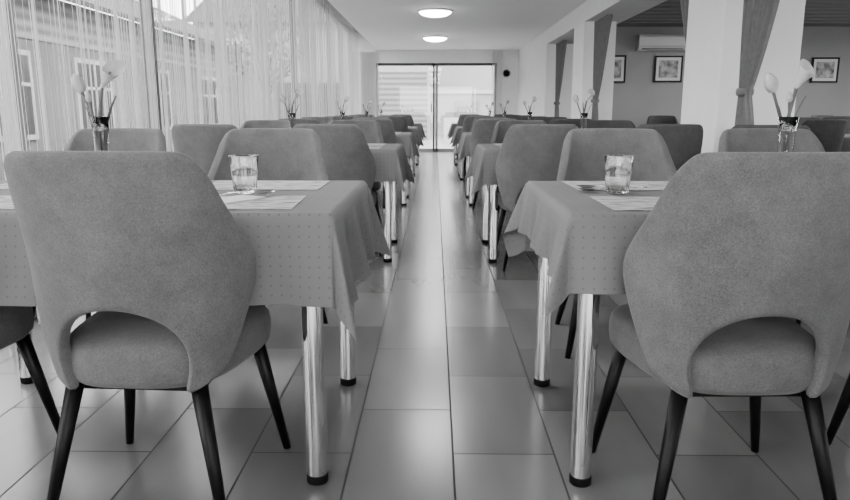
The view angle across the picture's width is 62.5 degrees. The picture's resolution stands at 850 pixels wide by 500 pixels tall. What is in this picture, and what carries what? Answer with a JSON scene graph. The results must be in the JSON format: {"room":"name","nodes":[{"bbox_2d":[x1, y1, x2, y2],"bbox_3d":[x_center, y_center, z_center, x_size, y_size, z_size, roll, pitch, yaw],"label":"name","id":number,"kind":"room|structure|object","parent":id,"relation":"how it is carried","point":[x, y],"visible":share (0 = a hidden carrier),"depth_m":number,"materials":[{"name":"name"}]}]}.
{"room":"restaurant","nodes":[
{"label":"restaurant","id":0,"kind":"room"},
{"bbox_2d":[0,152,849,499],"bbox_3d":[3.334,-0.353,7.123,10.730,0.100,20.600,0,11,1],"label":"floor","id":1,"kind":"structure","parent":0,"point":[445,402],"depth_m":2.33,"materials":[{"name":"tile"}]},
{"bbox_2d":[0,306,59,433],"bbox_3d":[-1.365,0.189,1.821,0.556,0.921,0.570,0,11,-1],"label":"dining chair","id":2,"kind":"object","parent":1,"relation":"on","point":[16,322],"visible":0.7,"depth_m":2.04,"materials":[{"name":"fabric"}]},
{"bbox_2d":[32,128,165,318],"bbox_3d":[-1.407,-0.060,3.068,0.556,0.921,0.570,0,11,2],"label":"dining chair","id":3,"kind":"object","parent":1,"relation":"on","point":[120,139],"visible":0.12,"depth_m":3.21,"materials":[{"name":"fabric"}]},
{"bbox_2d":[3,151,290,499],"bbox_3d":[-0.677,0.197,1.782,0.556,0.921,0.570,1,11,4],"label":"dining chair","id":4,"kind":"object","parent":1,"relation":"on","point":[145,242],"visible":1,"depth_m":1.54,"materials":[{"name":"fabric"}]},
{"bbox_2d":[16,303,355,485],"bbox_3d":[-0.890,0.199,2.204,1.310,0.745,0.800,0,11,1],"label":"dining table","id":5,"kind":"object","parent":1,"relation":"on","point":[311,317],"visible":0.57,"depth_m":1.87,"materials":[{"name":"metal"}]},
{"bbox_2d":[0,180,391,344],"bbox_3d":[-0.870,-0.016,2.167,1.502,0.323,0.991,0,11,1],"label":"tablecloth","id":6,"kind":"object","parent":5,"relation":"on","point":[312,253],"visible":0.39,"depth_m":1.73,"materials":[{"name":"fabric"}]},
{"bbox_2d":[0,183,8,188],"bbox_3d":[-1.237,-0.220,2.360,0.400,0.001,0.280,0,11,0],"label":"placemat","id":7,"kind":"object","parent":6,"relation":"on","point":[5,185],"visible":0.02,"depth_m":2.30,"materials":[{"name":"paper"}]},
{"bbox_2d":[0,195,14,208],"bbox_3d":[-1.244,-0.132,1.919,0.400,0.001,0.280,0,11,1],"label":"placemat","id":8,"kind":"object","parent":6,"relation":"on","point":[6,202],"visible":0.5,"depth_m":1.90,"materials":[{"name":"paper"}]},
{"bbox_2d":[71,60,125,150],"bbox_3d":[-0.970,-0.368,2.096,0.160,0.395,0.071,0,11,1],"label":"flower vase","id":9,"kind":"object","parent":6,"relation":"on","point":[112,69],"visible":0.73,"depth_m":2.08,"materials":[{"name":"clear glass"}]},
{"bbox_2d":[229,154,257,193],"bbox_3d":[-0.543,-0.228,2.104,0.087,0.114,0.087,0,11,1],"label":"drinking glass","id":10,"kind":"object","parent":6,"relation":"on","point":[244,167],"visible":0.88,"depth_m":2.07,"materials":[{"name":"clear"}]},
{"bbox_2d":[220,196,305,209],"bbox_3d":[-0.544,-0.130,1.909,0.400,0.001,0.280,0,11,-2],"label":"placemat","id":11,"kind":"object","parent":6,"relation":"on","point":[271,202],"visible":0.36,"depth_m":1.88,"materials":[{"name":"paper"}]},
{"bbox_2d":[222,195,266,203],"bbox_3d":[-0.533,-0.141,1.948,0.100,0.003,0.160,7,13,30],"label":"folded napkin","id":12,"kind":"object","parent":11,"relation":"on","point":[240,198],"visible":0.69,"depth_m":1.95,"materials":[{"name":"grey paper"}]},
{"bbox_2d":[220,190,273,194],"bbox_3d":[-0.513,-0.159,1.972,0.052,0.015,0.219,9,14,38],"label":"teaspoon","id":13,"kind":"object","parent":12,"relation":"on","point":[263,191],"visible":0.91,"depth_m":2.01,"materials":[{"name":"silver metal"}]},
{"bbox_2d":[212,181,329,189],"bbox_3d":[-0.537,-0.218,2.350,0.400,0.001,0.280,0,11,1],"label":"placemat","id":14,"kind":"object","parent":6,"relation":"on","point":[219,185],"visible":0.71,"depth_m":2.33,"materials":[{"name":"paper"}]},
{"bbox_2d":[171,124,237,175],"bbox_3d":[-1.312,-0.355,4.546,0.556,0.921,0.570,1,11,6],"label":"dining chair","id":15,"kind":"object","parent":1,"relation":"on","point":[200,142],"visible":0.27,"depth_m":4.22,"materials":[{"name":"fabric"}]},
{"bbox_2d":[240,120,288,128],"bbox_3d":[-1.345,-0.603,5.787,0.556,0.921,0.570,1,11,4],"label":"dining chair","id":16,"kind":"object","parent":1,"relation":"on","point":[249,123],"visible":0.15,"depth_m":5.93,"materials":[{"name":"fabric"}]},
{"bbox_2d":[208,128,327,323],"bbox_3d":[-0.694,-0.058,3.058,0.556,0.921,0.570,0,11,-1],"label":"dining chair","id":17,"kind":"object","parent":1,"relation":"on","point":[283,153],"visible":0.38,"depth_m":3.20,"materials":[{"name":"fabric"}]},
{"bbox_2d":[278,118,319,124],"bbox_3d":[-1.280,-0.920,7.370,0.556,0.921,0.570,0,11,2],"label":"dining chair","id":18,"kind":"object","parent":1,"relation":"on","point":[297,120],"visible":0.11,"depth_m":7.02,"materials":[{"name":"fabric"}]},
{"bbox_2d":[302,117,333,123],"bbox_3d":[-1.336,-1.165,8.596,0.556,0.921,0.570,0,11,-2],"label":"dining chair","id":19,"kind":"object","parent":1,"relation":"on","point":[322,120],"visible":0.14,"depth_m":8.74,"materials":[{"name":"fabric"}]},
{"bbox_2d":[293,124,381,255],"bbox_3d":[-0.581,-0.360,4.568,0.556,0.921,0.570,1,11,6],"label":"dining chair","id":20,"kind":"object","parent":1,"relation":"on","point":[348,156],"visible":0.37,"depth_m":4.28,"materials":[{"name":"fabric"}]},
{"bbox_2d":[325,116,353,119],"bbox_3d":[-1.226,-1.464,10.093,0.556,0.921,0.570,-1,11,-5],"label":"dining chair","id":21,"kind":"object","parent":1,"relation":"on","point":[334,117],"visible":0.05,"depth_m":9.74,"materials":[{"name":"fabric"}]},
{"bbox_2d":[329,120,383,226],"bbox_3d":[-0.601,-0.612,5.830,0.556,0.921,0.570,0,11,-1],"label":"dining chair","id":22,"kind":"object","parent":1,"relation":"on","point":[371,129],"visible":0.25,"depth_m":5.95,"materials":[{"name":"fabric"}]},
{"bbox_2d":[357,117,390,119],"bbox_3d":[-0.622,-1.158,8.562,0.556,0.921,0.570,-1,11,-4],"label":"dining chair","id":23,"kind":"object","parent":1,"relation":"on","point":[358,117],"visible":0.06,"depth_m":8.71,"materials":[{"name":"fabric"}]},
{"bbox_2d":[351,118,397,143],"bbox_3d":[-0.562,-0.917,7.359,0.556,0.921,0.570,-1,11,-3],"label":"dining chair","id":24,"kind":"object","parent":1,"relation":"on","point":[387,128],"visible":0.16,"depth_m":7.08,"materials":[{"name":"fabric"}]},
{"bbox_2d":[383,182,397,262],"bbox_3d":[-0.846,-0.355,4.979,1.310,0.745,0.800,0,11,1],"label":"dining table","id":25,"kind":"object","parent":1,"relation":"on","point":[389,188],"visible":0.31,"depth_m":4.65,"materials":[{"name":"metal"}]},
{"bbox_2d":[369,144,413,192],"bbox_3d":[-0.841,-0.576,4.952,1.512,0.317,0.990,0,11,1],"label":"tablecloth","id":26,"kind":"object","parent":25,"relation":"on","point":[391,160],"visible":0.22,"depth_m":4.51,"materials":[{"name":"fabric"}]},
{"bbox_2d":[280,88,302,127],"bbox_3d":[-0.925,-0.922,4.870,0.160,0.395,0.071,0,11,1],"label":"flower vase","id":27,"kind":"object","parent":26,"relation":"on","point":[298,92],"visible":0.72,"depth_m":4.85,"materials":[{"name":"clear glass"}]},
{"bbox_2d":[377,116,408,131],"bbox_3d":[-0.497,-1.464,10.095,0.556,0.921,0.570,-1,11,-4],"label":"dining chair","id":28,"kind":"object","parent":1,"relation":"on","point":[400,124],"visible":0.17,"depth_m":9.79,"materials":[{"name":"fabric"}]},
{"bbox_2d":[401,157,408,205],"bbox_3d":[-0.820,-0.910,7.754,1.310,0.745,0.800,0,11,1],"label":"dining table","id":29,"kind":"object","parent":1,"relation":"on","point":[404,196],"visible":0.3,"depth_m":7.45,"materials":[{"name":"metal"}]},
{"bbox_2d":[396,132,419,164],"bbox_3d":[-0.799,-1.125,7.717,1.502,0.323,0.991,0,11,1],"label":"tablecloth","id":30,"kind":"object","parent":29,"relation":"on","point":[407,139],"visible":0.21,"depth_m":7.27,"materials":[{"name":"fabric"}]},
{"bbox_2d":[335,96,349,119],"bbox_3d":[-0.900,-1.477,7.646,0.160,0.395,0.071,0,11,1],"label":"flower vase","id":31,"kind":"object","parent":30,"relation":"on","point":[342,114],"visible":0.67,"depth_m":7.62,"materials":[{"name":"clear glass"}]},
{"bbox_2d":[401,115,414,125],"bbox_3d":[-0.450,-2.025,12.903,0.556,0.921,0.570,0,11,0],"label":"dining chair","id":32,"kind":"object","parent":1,"relation":"on","point":[410,122],"visible":0.17,"depth_m":12.61,"materials":[{"name":"fabric"}]},
{"bbox_2d":[410,157,414,176],"bbox_3d":[-0.787,-1.464,10.529,1.310,0.745,0.800,0,11,1],"label":"dining table","id":33,"kind":"object","parent":1,"relation":"on","point":[412,164],"visible":0.1,"depth_m":10.20,"materials":[{"name":"metal"}]},
{"bbox_2d":[408,126,422,147],"bbox_3d":[-0.782,-1.685,10.502,1.512,0.317,0.990,0,11,1],"label":"tablecloth","id":34,"kind":"object","parent":33,"relation":"on","point":[414,129],"visible":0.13,"depth_m":10.05,"materials":[{"name":"fabric"}]},
{"bbox_2d":[361,100,371,116],"bbox_3d":[-0.867,-2.031,10.421,0.160,0.395,0.071,0,11,1],"label":"flower vase","id":35,"kind":"object","parent":34,"relation":"on","point":[369,101],"visible":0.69,"depth_m":10.40,"materials":[{"name":"clear glass"}]},
{"bbox_2d":[416,143,418,164],"bbox_3d":[-0.742,-2.018,13.304,1.310,0.745,0.800,0,11,1],"label":"dining table","id":36,"kind":"object","parent":1,"relation":"on","point":[417,157],"visible":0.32,"depth_m":12.98,"materials":[{"name":"metal"}]},
{"bbox_2d":[414,123,425,140],"bbox_3d":[-0.722,-2.234,13.267,1.502,0.323,0.991,0,11,1],"label":"tablecloth","id":37,"kind":"object","parent":36,"relation":"on","point":[419,125],"visible":0.19,"depth_m":12.82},
{"bbox_2d":[377,102,385,114],"bbox_3d":[-0.822,-2.586,13.195,0.160,0.395,0.071,0,11,1],"label":"flower vase","id":38,"kind":"object","parent":37,"relation":"on","point":[383,103],"visible":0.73,"depth_m":13.17,"materials":[{"name":"clear glass"}]},
{"bbox_2d":[453,144,457,164],"bbox_3d":[1.179,-2.013,13.278,1.310,0.745,0.800,0,11,1],"label":"dining table","id":39,"kind":"object","parent":1,"relation":"on","point":[455,146],"visible":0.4,"depth_m":12.98,"materials":[{"name":"metal"}]},
{"bbox_2d":[447,123,457,138],"bbox_3d":[1.180,-2.236,13.237,1.526,0.308,1.015,0,11,1],"label":"tablecloth","id":40,"kind":"object","parent":39,"relation":"on","point":[453,125],"visible":0.16,"depth_m":12.81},
{"bbox_2d":[458,154,463,179],"bbox_3d":[1.141,-1.459,10.503,1.310,0.745,0.800,0,11,1],"label":"dining table","id":41,"kind":"object","parent":1,"relation":"on","point":[461,162],"visible":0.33,"depth_m":10.20,"materials":[{"name":"metal"}]},
{"bbox_2d":[450,127,461,147],"bbox_3d":[1.141,-1.681,10.460,1.523,0.308,1.011,0,11,1],"label":"tablecloth","id":42,"kind":"object","parent":41,"relation":"on","point":[456,137],"visible":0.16,"depth_m":10.03,"materials":[{"name":"fabric"}]},
{"bbox_2d":[499,100,509,116],"bbox_3d":[1.181,-2.026,10.392,0.160,0.395,0.071,-2,11,-8],"label":"flower vase","id":43,"kind":"object","parent":42,"relation":"on","point":[507,101],"visible":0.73,"depth_m":10.37,"materials":[{"name":"clear glass"}]},
{"bbox_2d":[457,115,466,161],"bbox_3d":[0.846,-2.021,12.884,0.556,0.921,0.570,0,11,-1],"label":"dining chair","id":44,"kind":"object","parent":1,"relation":"on","point":[461,119],"visible":0.09,"depth_m":12.62,"materials":[{"name":"fabric"}]},
{"bbox_2d":[466,156,473,205],"bbox_3d":[1.099,-0.904,7.728,1.310,0.745,0.800,0,11,1],"label":"dining table","id":45,"kind":"object","parent":1,"relation":"on","point":[470,180],"visible":0.24,"depth_m":7.43,"materials":[{"name":"metal"}]},
{"bbox_2d":[454,132,471,162],"bbox_3d":[1.100,-1.127,7.687,1.526,0.308,1.015,0,11,1],"label":"tablecloth","id":46,"kind":"object","parent":45,"relation":"on","point":[463,149],"visible":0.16,"depth_m":7.26,"materials":[{"name":"fabric"}]},
{"bbox_2d":[523,96,536,119],"bbox_3d":[1.139,-1.471,7.618,0.160,0.395,0.071,-2,11,-8],"label":"flower vase","id":47,"kind":"object","parent":46,"relation":"on","point":[534,98],"visible":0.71,"depth_m":7.60,"materials":[{"name":"clear glass"}]},
{"bbox_2d":[461,116,493,181],"bbox_3d":[0.787,-1.464,10.095,0.556,0.921,0.570,0,11,2],"label":"dining chair","id":48,"kind":"object","parent":1,"relation":"on","point":[467,124],"visible":0.17,"depth_m":9.82,"materials":[{"name":"fabric"}]},
{"bbox_2d":[470,117,507,180],"bbox_3d":[0.806,-1.161,8.576,0.556,0.921,0.570,1,11,4],"label":"dining chair","id":49,"kind":"object","parent":1,"relation":"on","point":[476,118],"visible":0.08,"depth_m":8.71,"materials":[{"name":"fabric"}]},
{"bbox_2d":[482,185,497,262],"bbox_3d":[1.059,-0.350,4.953,1.310,0.745,0.800,0,11,1],"label":"dining table","id":50,"kind":"object","parent":1,"relation":"on","point":[490,192],"visible":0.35,"depth_m":4.65,"materials":[{"name":"metal"}]},
{"bbox_2d":[464,144,500,195],"bbox_3d":[1.060,-0.572,4.912,1.526,0.308,1.015,0,11,1],"label":"tablecloth","id":51,"kind":"object","parent":50,"relation":"on","point":[481,167],"visible":0.17,"depth_m":4.49,"materials":[{"name":"fabric"}]},
{"bbox_2d":[573,88,594,128],"bbox_3d":[1.098,-0.917,4.843,0.160,0.395,0.071,-2,11,-8],"label":"flower vase","id":52,"kind":"object","parent":51,"relation":"on","point":[583,116],"visible":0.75,"depth_m":4.82,"materials":[{"name":"clear glass"}]},
{"bbox_2d":[469,119,515,208],"bbox_3d":[0.738,-0.905,7.299,0.556,0.921,0.570,1,11,5],"label":"dining chair","id":53,"kind":"object","parent":1,"relation":"on","point":[483,129],"visible":0.33,"depth_m":7.03,"materials":[{"name":"fabric"}]},
{"bbox_2d":[507,115,527,119],"bbox_3d":[1.568,-1.714,11.348,0.556,0.921,0.570,-1,11,-3],"label":"dining chair","id":54,"kind":"object","parent":1,"relation":"on","point":[509,116],"visible":0.05,"depth_m":11.49,"materials":[{"name":"fabric"}]},
{"bbox_2d":[491,120,546,213],"bbox_3d":[0.802,-0.602,5.781,0.556,0.921,0.570,1,11,3],"label":"dining chair","id":55,"kind":"object","parent":1,"relation":"on","point":[501,128],"visible":0.16,"depth_m":5.91,"materials":[{"name":"fabric"}]},
{"bbox_2d":[517,116,545,119],"bbox_3d":[1.526,-1.465,10.100,0.556,0.921,0.570,1,11,4],"label":"dining chair","id":56,"kind":"object","parent":1,"relation":"on","point":[519,117],"visible":0.05,"depth_m":9.76,"materials":[{"name":"fabric"}]},
{"bbox_2d":[495,124,577,270],"bbox_3d":[0.725,-0.355,4.547,0.556,0.921,0.570,0,11,1],"label":"dining chair","id":57,"kind":"object","parent":1,"relation":"on","point":[528,152],"visible":0.56,"depth_m":4.27,"materials":[{"name":"fabric"}]},
{"bbox_2d":[534,117,567,123],"bbox_3d":[1.563,-1.151,8.527,0.556,0.921,0.570,0,11,-1],"label":"dining chair","id":58,"kind":"object","parent":1,"relation":"on","point":[547,120],"visible":0.12,"depth_m":8.68,"materials":[{"name":"fabric"}]},
{"bbox_2d":[534,256,599,487],"bbox_3d":[1.029,0.205,2.178,1.310,0.745,0.800,0,11,1],"label":"dining table","id":59,"kind":"object","parent":1,"relation":"on","point":[588,305],"visible":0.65,"depth_m":1.86,"materials":[{"name":"metal"}]},
{"bbox_2d":[503,181,662,315],"bbox_3d":[1.032,0.016,2.149,1.489,0.379,0.989,0,11,1],"label":"tablecloth","id":60,"kind":"object","parent":59,"relation":"on","point":[585,242],"visible":0.38,"depth_m":1.71,"materials":[{"name":"fabric"}]},
{"bbox_2d":[578,186,636,190],"bbox_3d":[0.565,-0.192,2.163,0.192,0.013,0.046,-2,11,-9],"label":"teaspoon","id":61,"kind":"object","parent":60,"relation":"on","point":[585,189],"visible":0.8,"depth_m":2.16,"materials":[{"name":"silver metal"}]},
{"bbox_2d":[562,181,668,189],"bbox_3d":[0.683,-0.215,2.334,0.400,0.001,0.280,0,11,0],"label":"placemat","id":62,"kind":"object","parent":60,"relation":"on","point":[651,185],"visible":0.57,"depth_m":2.36,"materials":[{"name":"paper"}]},
{"bbox_2d":[576,185,646,187],"bbox_3d":[0.585,-0.201,2.205,0.219,0.015,0.052,3,12,15],"label":"teaspoon","id":63,"kind":"object","parent":62,"relation":"on","point":[582,186],"visible":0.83,"depth_m":2.21,"materials":[{"name":"silver metal"}]},
{"bbox_2d":[604,154,633,193],"bbox_3d":[0.582,-0.229,2.108,0.087,0.114,0.087,0,11,1],"label":"drinking glass","id":64,"kind":"object","parent":60,"relation":"on","point":[618,167],"visible":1,"depth_m":2.08,"materials":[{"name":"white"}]},
{"bbox_2d":[590,196,658,209],"bbox_3d":[0.676,-0.127,1.893,0.400,0.001,0.280,0,11,1],"label":"placemat","id":65,"kind":"object","parent":60,"relation":"on","point":[614,203],"visible":0.43,"depth_m":1.90,"materials":[{"name":"paper"}]},
{"bbox_2d":[763,59,814,151],"bbox_3d":[1.069,-0.362,2.068,0.160,0.395,0.071,-2,11,-8],"label":"flower vase","id":66,"kind":"object","parent":60,"relation":"on","point":[787,126],"visible":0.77,"depth_m":2.04,"materials":[{"name":"clear glass"}]},
{"bbox_2d":[549,119,590,128],"bbox_3d":[1.484,-0.906,7.301,0.556,0.921,0.570,1,11,4],"label":"dining chair","id":67,"kind":"object","parent":1,"relation":"on","point":[576,122],"visible":0.03,"depth_m":6.95,"materials":[{"name":"fabric"}]},
{"bbox_2d":[571,21,616,119],"bbox_3d":[2.330,-2.043,9.818,0.420,2.160,0.720,0,11,1],"label":"pillar","id":68,"kind":"structure","parent":1,"relation":"on","point":[582,77],"depth_m":9.43,"materials":[{"name":"paint"}]},
{"bbox_2d":[587,120,635,127],"bbox_3d":[1.525,-0.599,5.763,0.556,0.921,0.570,1,11,4],"label":"dining chair","id":69,"kind":"object","parent":1,"relation":"on","point":[590,123],"visible":0.13,"depth_m":5.91,"materials":[{"name":"fabric"}]},
{"bbox_2d":[555,128,676,358],"bbox_3d":[0.842,-0.054,3.037,0.556,0.921,0.570,0,11,2],"label":"dining chair","id":70,"kind":"object","parent":1,"relation":"on","point":[584,150],"visible":0.38,"depth_m":3.17,"materials":[{"name":"fabric"}]},
{"bbox_2d":[647,115,678,123],"bbox_3d":[3.707,-1.623,10.893,0.556,0.921,0.570,1,11,6],"label":"dining chair","id":71,"kind":"object","parent":1,"relation":"on","point":[653,119],"visible":0.19,"depth_m":11.03,"materials":[{"name":"fabric"}]},
{"bbox_2d":[636,124,703,170],"bbox_3d":[1.476,-0.358,4.558,0.556,0.921,0.570,-1,11,-3],"label":"dining chair","id":72,"kind":"object","parent":1,"relation":"on","point":[683,142],"visible":0.26,"depth_m":4.23,"materials":[{"name":"fabric"}]},
{"bbox_2d":[592,152,849,499],"bbox_3d":[0.744,0.205,1.743,0.556,0.921,0.570,0,11,0],"label":"dining chair","id":73,"kind":"object","parent":1,"relation":"on","point":[735,247],"visible":1,"depth_m":1.51,"materials":[{"name":"fabric"}]},
{"bbox_2d":[681,0,805,152],"bbox_3d":[2.330,-1.132,5.258,0.550,2.160,0.720,0,11,1],"label":"pillar","id":74,"kind":"structure","parent":1,"relation":"on","point":[714,27],"depth_m":4.91,"materials":[{"name":"paint"}]},
{"bbox_2d":[731,125,810,130],"bbox_3d":[2.052,-0.309,4.316,0.556,0.921,0.570,4,12,18],"label":"dining chair","id":75,"kind":"object","parent":1,"relation":"on","point":[735,126],"visible":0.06,"depth_m":3.98,"materials":[{"name":"fabric"}]},
{"bbox_2d":[718,128,824,324],"bbox_3d":[1.541,-0.052,3.028,0.556,0.921,0.570,0,11,1],"label":"dining chair","id":76,"kind":"object","parent":1,"relation":"on","point":[742,139],"visible":0.22,"depth_m":3.17,"materials":[{"name":"fabric"}]},
{"bbox_2d":[798,117,819,124],"bbox_3d":[4.362,-1.034,7.942,0.556,0.921,0.570,0,11,0],"label":"dining chair","id":77,"kind":"object","parent":1,"relation":"on","point":[802,120],"visible":0.03,"depth_m":8.10,"materials":[{"name":"fabric"}]},
{"bbox_2d":[811,115,833,118],"bbox_3d":[6.815,-1.811,11.831,0.556,0.921,0.570,-1,11,-4],"label":"dining chair","id":78,"kind":"object","parent":1,"relation":"on","point":[817,116],"visible":0.08,"depth_m":11.98,"materials":[{"name":"fabric"}]},
{"bbox_2d":[802,119,847,151],"bbox_3d":[3.647,-0.785,6.696,0.556,0.921,0.570,-1,11,-5],"label":"dining chair","id":79,"kind":"object","parent":1,"relation":"on","point":[830,132],"visible":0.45,"depth_m":6.38,"materials":[{"name":"fabric"}]},
{"bbox_2d":[822,116,849,133],"bbox_3d":[6.097,-1.562,10.585,0.556,0.921,0.570,1,11,6],"label":"dining chair","id":80,"kind":"object","parent":1,"relation":"on","point":[847,118],"visible":0.17,"depth_m":10.25,"materials":[{"name":"fabric"}]},
{"bbox_2d":[827,373,849,444],"bbox_3d":[1.464,0.197,1.782,0.556,0.921,0.570,0,11,2],"label":"dining chair","id":81,"kind":"object","parent":1,"relation":"on","point":[843,404],"visible":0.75,"depth_m":2.09,"materials":[{"name":"wood"}]},
{"bbox_3d":[4.000,-0.785,7.129,1.310,0.745,0.800,0,11,1],"label":"dining table","id":82,"kind":"object","parent":1,"relation":"on","visible":0},
{"bbox_2d":[841,134,849,151],"bbox_3d":[4.000,-1.006,7.086,1.523,0.308,1.011,0,11,1],"label":"tablecloth","id":83,"kind":"object","parent":82,"relation":"on","point":[845,147],"visible":0.02,"depth_m":6.65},
{"bbox_2d":[347,32,518,114],"bbox_3d":[0.252,-3.806,16.880,4.180,2.850,0.200,0,11,1],"label":"wall","id":84,"kind":"structure","parent":0,"point":[509,59],"depth_m":16.64,"materials":[{"name":"paint"}]},
{"bbox_2d":[0,0,352,317],"bbox_3d":[-1.901,-1.813,6.906,0.080,2.850,20.200,0,11,1],"label":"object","id":85,"kind":"structure","parent":84,"relation":"in","point":[6,100],"depth_m":4.81,"materials":[{"name":"grey paint"}]},
{"bbox_2d":[360,51,378,116],"bbox_3d":[-1.321,-3.955,16.708,0.424,1.509,0.041,0,11,1],"label":"curtain","id":86,"kind":"object","parent":84,"relation":"hanging from","point":[372,77],"depth_m":16.70,"materials":[{"name":"fabric"}]},
{"bbox_2d":[376,63,496,151],"bbox_3d":[0.266,-3.431,16.914,2.890,2.100,0.120,0,11,1],"label":"door","id":87,"kind":"structure","parent":84,"relation":"in","point":[435,148],"depth_m":16.80,"materials":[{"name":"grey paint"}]},
{"bbox_2d":[491,51,502,115],"bbox_3d":[1.711,-3.956,16.665,0.251,1.482,0.041,0,11,1],"label":"curtain","id":88,"kind":"object","parent":84,"relation":"hanging from","point":[501,67],"depth_m":16.66,"materials":[{"name":"fabric"}]},
{"bbox_2d":[503,69,509,76],"bbox_3d":[1.940,-4.205,16.655,0.180,0.180,0.035,0,11,1],"label":"wall clock","id":89,"kind":"object","parent":84,"relation":"attached to","point":[506,73],"visible":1,"depth_m":16.65,"materials":[{"name":"black plastic"}]},
{"bbox_2d":[324,0,586,49],"bbox_3d":[0.274,-3.033,6.631,4.610,0.550,20.600,0,11,1],"label":"ceiling","id":90,"kind":"structure","parent":0,"point":[385,24],"depth_m":11.15,"materials":[{"name":"white paint"}]},
{"bbox_2d":[323,0,357,31],"bbox_3d":[-1.750,-3.193,6.669,0.100,0.049,20.080,0,11,1],"label":"rail","id":91,"kind":"object","parent":90,"relation":"attached to","point":[328,2],"visible":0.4,"depth_m":13.44,"materials":[{"name":"metal"}]},
{"bbox_2d":[422,36,447,41],"bbox_3d":[0.198,-4.110,13.658,0.500,0.092,0.500,0,11,1],"label":"ceiling lamp","id":92,"kind":"object","parent":90,"relation":"attached to","point":[428,38],"depth_m":13.50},
{"bbox_2d":[418,8,452,17],"bbox_3d":[0.147,-3.385,10.030,0.500,0.092,0.500,0,11,1],"label":"ceiling lamp","id":93,"kind":"object","parent":90,"relation":"attached to","point":[427,12],"depth_m":9.88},
{"bbox_2d":[547,0,666,43],"bbox_3d":[2.299,-2.239,4.568,0.500,0.300,15.900,0,11,1],"label":"beam","id":94,"kind":"structure","parent":90,"relation":"attached to","point":[591,10],"depth_m":8.93,"materials":[{"name":"paint"}]},
{"bbox_2d":[554,40,566,116],"bbox_3d":[2.345,-2.521,12.180,0.112,2.111,0.742,0,11,-2],"label":"curtain","id":95,"kind":"object","parent":94,"relation":"hanging from","point":[561,46],"visible":0.63,"depth_m":12.12,"materials":[{"name":"fabric"}]},
{"bbox_2d":[591,14,612,119],"bbox_3d":[2.260,-1.894,9.043,0.112,2.111,0.742,0,11,-2],"label":"curtain","id":96,"kind":"object","parent":94,"relation":"hanging from","point":[602,26],"visible":0.58,"depth_m":8.99,"materials":[{"name":"fabric"}]},
{"bbox_2d":[680,0,688,41],"bbox_3d":[2.252,-1.280,5.968,0.112,2.111,0.932,1,11,3],"label":"curtain","id":97,"kind":"object","parent":94,"relation":"hanging from","point":[684,3],"visible":0.02,"depth_m":5.98,"materials":[{"name":"fabric"}]},
{"bbox_2d":[734,0,779,125],"bbox_3d":[2.166,-0.992,4.528,0.112,2.111,0.632,0,11,-2],"label":"curtain","id":98,"kind":"object","parent":94,"relation":"hanging from","point":[758,18],"visible":0.41,"depth_m":4.60,"materials":[{"name":"fabric"}]},
{"bbox_2d":[621,0,849,22],"bbox_3d":[5.558,-2.364,4.466,6.020,0.015,14.840,0,11,1],"label":"trim","id":99,"kind":"structure","parent":90,"relation":"attached to","point":[667,0],"depth_m":10.91,"materials":[{"name":"grey"}]},
{"bbox_2d":[517,31,544,115],"bbox_3d":[2.252,-3.169,14.837,0.120,2.400,4.000,0,11,1],"label":"wall","id":100,"kind":"structure","parent":0,"point":[531,55],"depth_m":14.37,"materials":[{"name":"paint"}]},
{"bbox_2d":[542,30,573,118],"bbox_3d":[2.412,-2.747,12.726,0.500,2.400,0.300,0,11,1],"label":"pillar","id":101,"kind":"structure","parent":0,"point":[548,107],"depth_m":12.54,"materials":[{"name":"paint"}]},
{"bbox_2d":[612,26,849,126],"bbox_3d":[5.722,-2.797,12.720,6.120,2.500,0.200,0,11,1],"label":"wall","id":102,"kind":"structure","parent":0,"point":[639,98],"depth_m":12.59,"materials":[{"name":"paint"}]},
{"bbox_2d":[614,55,626,82],"bbox_3d":[3.411,-3.239,12.534,0.360,0.480,0.035,0,11,1],"label":"framed picture","id":103,"kind":"object","parent":102,"relation":"attached to","point":[620,60],"visible":0.6,"depth_m":12.52,"materials":[{"name":"grey paper"}]},
{"bbox_2d":[636,34,685,51],"bbox_3d":[4.180,-3.655,12.365,0.840,0.283,0.203,0,11,1],"label":"air conditioner","id":104,"kind":"object","parent":102,"relation":"attached to","point":[646,42],"visible":0.94,"depth_m":12.28,"materials":[{"name":"grey plastic"}]},
{"bbox_2d":[653,56,682,81],"bbox_3d":[4.351,-3.236,12.522,0.500,0.460,0.035,0,11,1],"label":"framed picture","id":105,"kind":"object","parent":102,"relation":"attached to","point":[666,68],"visible":1,"depth_m":12.51,"materials":[{"name":"grey paper"}]},
{"bbox_2d":[809,57,839,82],"bbox_3d":[7.130,-3.209,12.488,0.480,0.440,0.035,0,11,1],"label":"framed picture","id":106,"kind":"object","parent":102,"relation":"attached to","point":[826,69],"visible":0.94,"depth_m":12.48,"materials":[{"name":"grey paper"}]},
{"bbox_2d":[616,1,849,26],"bbox_3d":[5.609,-2.445,4.531,6.120,0.120,16.400,0,11,1],"label":"ceiling","id":107,"kind":"structure","parent":0,"point":[666,2],"depth_m":10.94,"materials":[{"name":"paint"}]},
{"label":"outside","id":108,"kind":"structure","parent":0,"visible":0},
{"bbox_2d":[419,136,453,147],"bbox_3d":[0.349,-3.638,24.765,120.000,0.330,110.000,0,11,1],"label":"ground","id":109,"kind":"structure","parent":108,"point":[426,143],"depth_m":23.26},
{"bbox_2d":[0,0,358,323],"bbox_3d":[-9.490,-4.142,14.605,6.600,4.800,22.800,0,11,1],"label":"sheer curtain","id":110,"kind":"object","parent":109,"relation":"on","point":[20,19],"visible":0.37,"depth_m":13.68,"materials":[{"name":"fabric"}]},
{"bbox_2d":[227,0,304,109],"bbox_3d":[-4.509,-4.929,19.992,2.327,4.240,2.394,0,11,1],"label":"tree","id":111,"kind":"object","parent":109,"relation":"on","point":[277,11],"visible":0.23,"depth_m":19.66,"materials":[{"name":"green plant"}]},
{"bbox_2d":[187,0,493,143],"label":"window","id":112,"kind":"structure","parent":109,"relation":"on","point":[403,89],"depth_m":26.44,"materials":[{"name":"glass"}]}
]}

